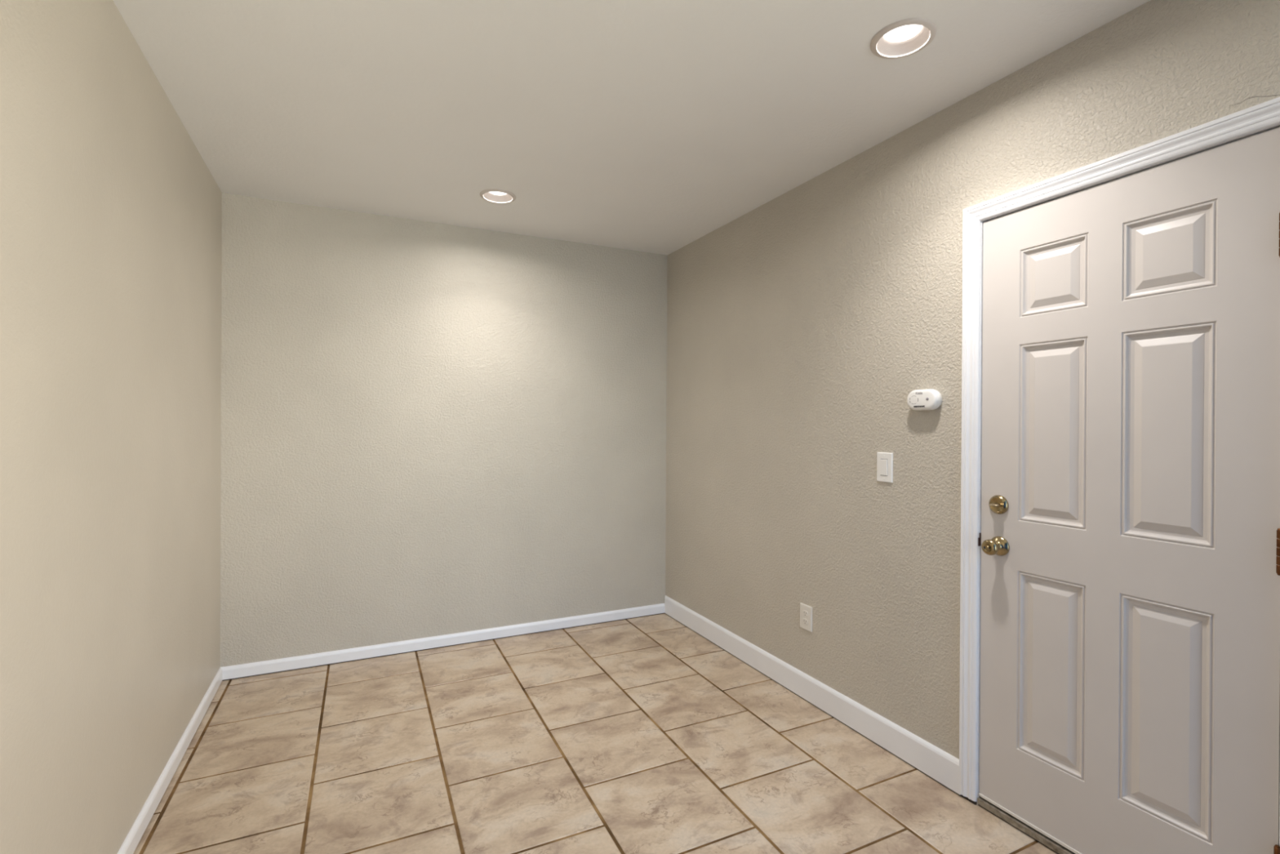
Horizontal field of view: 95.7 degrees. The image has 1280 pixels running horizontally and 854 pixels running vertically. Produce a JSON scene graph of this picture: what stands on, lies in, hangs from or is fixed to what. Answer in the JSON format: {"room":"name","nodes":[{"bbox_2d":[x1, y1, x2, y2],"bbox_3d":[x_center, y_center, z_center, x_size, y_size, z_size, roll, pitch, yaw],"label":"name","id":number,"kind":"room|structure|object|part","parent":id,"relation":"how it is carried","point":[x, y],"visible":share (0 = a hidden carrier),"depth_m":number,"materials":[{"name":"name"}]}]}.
{"room":"entryway","nodes":[
{"label":"entryway","id":0,"kind":"room"},
{"bbox_2d":[0,0,222,853],"bbox_3d":[-1.418,0.053,1.366,0.120,2.589,3.463,0,0,-26],"label":"wall","id":1,"kind":"structure","parent":0,"point":[111,211],"depth_m":1.53,"materials":[{"name":"beige paint"}]},
{"bbox_2d":[116,666,222,853],"bbox_3d":[-1.365,1.263,1.398,0.013,0.068,3.462,0,0,-26],"label":"baseboard","id":2,"kind":"structure","parent":1,"relation":"attached to","point":[140,824],"depth_m":2.08,"materials":[{"name":"white paint"}]},
{"bbox_2d":[220,192,667,666],"bbox_3d":[-1.000,0.043,3.557,2.806,2.601,0.140,0,0,-26],"label":"wall","id":3,"kind":"structure","parent":0,"point":[428,428],"depth_m":3.37,"materials":[{"name":"beige paint"}]},
{"bbox_2d":[221,603,664,680],"bbox_3d":[-0.976,1.260,3.496,2.566,0.068,0.013,0,0,-26],"label":"baseboard","id":4,"kind":"structure","parent":3,"relation":"attached to","point":[271,666],"depth_m":3.37,"materials":[{"name":"white paint"}]},
{"bbox_2d":[133,613,1057,853],"bbox_3d":[-0.683,1.361,1.556,5.764,0.120,4.150,0,0,-26],"label":"floor","id":5,"kind":"structure","parent":0,"point":[643,735],"depth_m":2.24,"materials":[{"name":"tile"}]},
{"bbox_2d":[977,795,1075,853],"bbox_3d":[1.381,1.295,1.706,0.120,0.034,0.729,0,0,-26],"label":"threshold","id":6,"kind":"object","parent":5,"relation":"on","point":[1027,829],"visible":0.44,"depth_m":1.87,"materials":[{"name":"brown"}]},
{"bbox_2d":[112,0,1151,255],"bbox_3d":[-0.013,-1.248,1.840,3.500,0.180,4.100,0,0,-26],"label":"ceiling","id":7,"kind":"structure","parent":0,"point":[646,126],"depth_m":2.05,"materials":[{"name":"white paint"}]},
{"bbox_2d":[480,188,515,203],"bbox_3d":[-0.732,-1.224,2.986,0.183,0.082,0.183,0,0,-26],"label":"recessed light","id":8,"kind":"object","parent":7,"relation":"in","point":[493,195],"visible":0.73,"depth_m":3.02,"materials":[{"name":"white metal"}]},
{"bbox_3d":[-0.732,-1.217,2.986,0.107,0.018,0.107,0,0,-26],"label":"bulb","id":9,"kind":"part","parent":8,"relation":"part of","materials":[{"name":"white glass"}]},
{"bbox_2d":[870,17,937,58],"bbox_3d":[0.793,-1.204,1.750,0.183,0.082,0.183,0,0,-26],"label":"recessed light","id":10,"kind":"object","parent":7,"relation":"in","point":[908,37],"visible":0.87,"depth_m":1.76,"materials":[{"name":"white metal"}]},
{"bbox_3d":[0.793,-1.198,1.750,0.107,0.018,0.107,0,0,-26],"label":"bulb","id":11,"kind":"part","parent":10,"relation":"part of","materials":[{"name":"white glass"}]},
{"bbox_2d":[665,0,1279,759],"bbox_3d":[0.930,0.057,2.654,0.120,2.600,3.170,0,0,-26],"label":"wall","id":12,"kind":"structure","parent":0,"point":[802,328],"depth_m":2.43,"materials":[{"name":"brown paint"}]},
{"bbox_2d":[800,602,812,631],"bbox_3d":[0.794,0.912,2.779,0.009,0.119,0.080,0,0,-26],"label":"wall outlet","id":13,"kind":"object","parent":12,"relation":"attached to","point":[806,611],"visible":1,"depth_m":2.77,"materials":[{"name":"white plastic"}]},
{"bbox_2d":[802,617,808,624],"bbox_3d":[0.792,0.932,2.778,0.002,0.028,0.034,0,0,-26],"label":"receptacle","id":14,"kind":"object","parent":13,"relation":"attached to","point":[805,620],"depth_m":2.78,"materials":[{"name":"grey plastic"}]},
{"bbox_2d":[802,609,808,616],"bbox_3d":[0.792,0.893,2.778,0.002,0.028,0.034,0,0,-26],"label":"receptacle","id":15,"kind":"object","parent":13,"relation":"attached to","point":[805,612],"depth_m":2.78,"materials":[{"name":"grey plastic"}]},
{"bbox_2d":[664,595,960,795],"bbox_3d":[0.656,1.244,3.056,0.013,0.122,2.220,0,0,-26],"label":"baseboard","id":16,"kind":"structure","parent":12,"relation":"attached to","point":[931,760],"depth_m":2.60,"materials":[{"name":"white paint"}]},
{"bbox_2d":[876,452,893,482],"bbox_3d":[0.997,0.165,2.366,0.011,0.121,0.076,0,0,-26],"label":"light switch","id":17,"kind":"object","parent":12,"relation":"attached to","point":[884,460],"visible":1,"depth_m":2.36,"materials":[{"name":"white plastic"}]},
{"bbox_2d":[906,389,942,410],"bbox_3d":[1.070,-0.102,2.185,0.040,0.078,0.131,0,0,-26],"label":"fire alarm","id":18,"kind":"object","parent":12,"relation":"attached to","point":[918,399],"visible":1,"depth_m":2.16,"materials":[{"name":"white plastic"}]},
{"bbox_2d":[959,97,1279,845],"bbox_3d":[1.382,0.272,1.701,0.134,2.080,0.850,0,0,-26],"label":"door frame","id":19,"kind":"structure","parent":12,"relation":"attached to","point":[1264,115],"depth_m":2.01,"materials":[{"name":"white paint"}]},
{"bbox_3d":[1.183,0.389,2.012,0.024,0.046,0.006,0,0,-26],"label":"strike plate","id":20,"kind":"part","parent":19,"relation":"part of","materials":[{"name":"metal"}]},
{"bbox_2d":[978,127,1279,853],"bbox_3d":[1.330,0.286,1.672,0.111,1.982,0.732,0,0,-26],"label":"door","id":21,"kind":"structure","parent":12,"relation":"in","point":[1130,674],"depth_m":1.61,"materials":[{"name":"white paint"}]},
{"bbox_3d":[1.168,0.400,1.928,0.038,0.052,0.052,0,0,-26],"label":"knob","id":22,"kind":"part","parent":21,"relation":"part of","materials":[{"name":"gold metal"}]}
]}

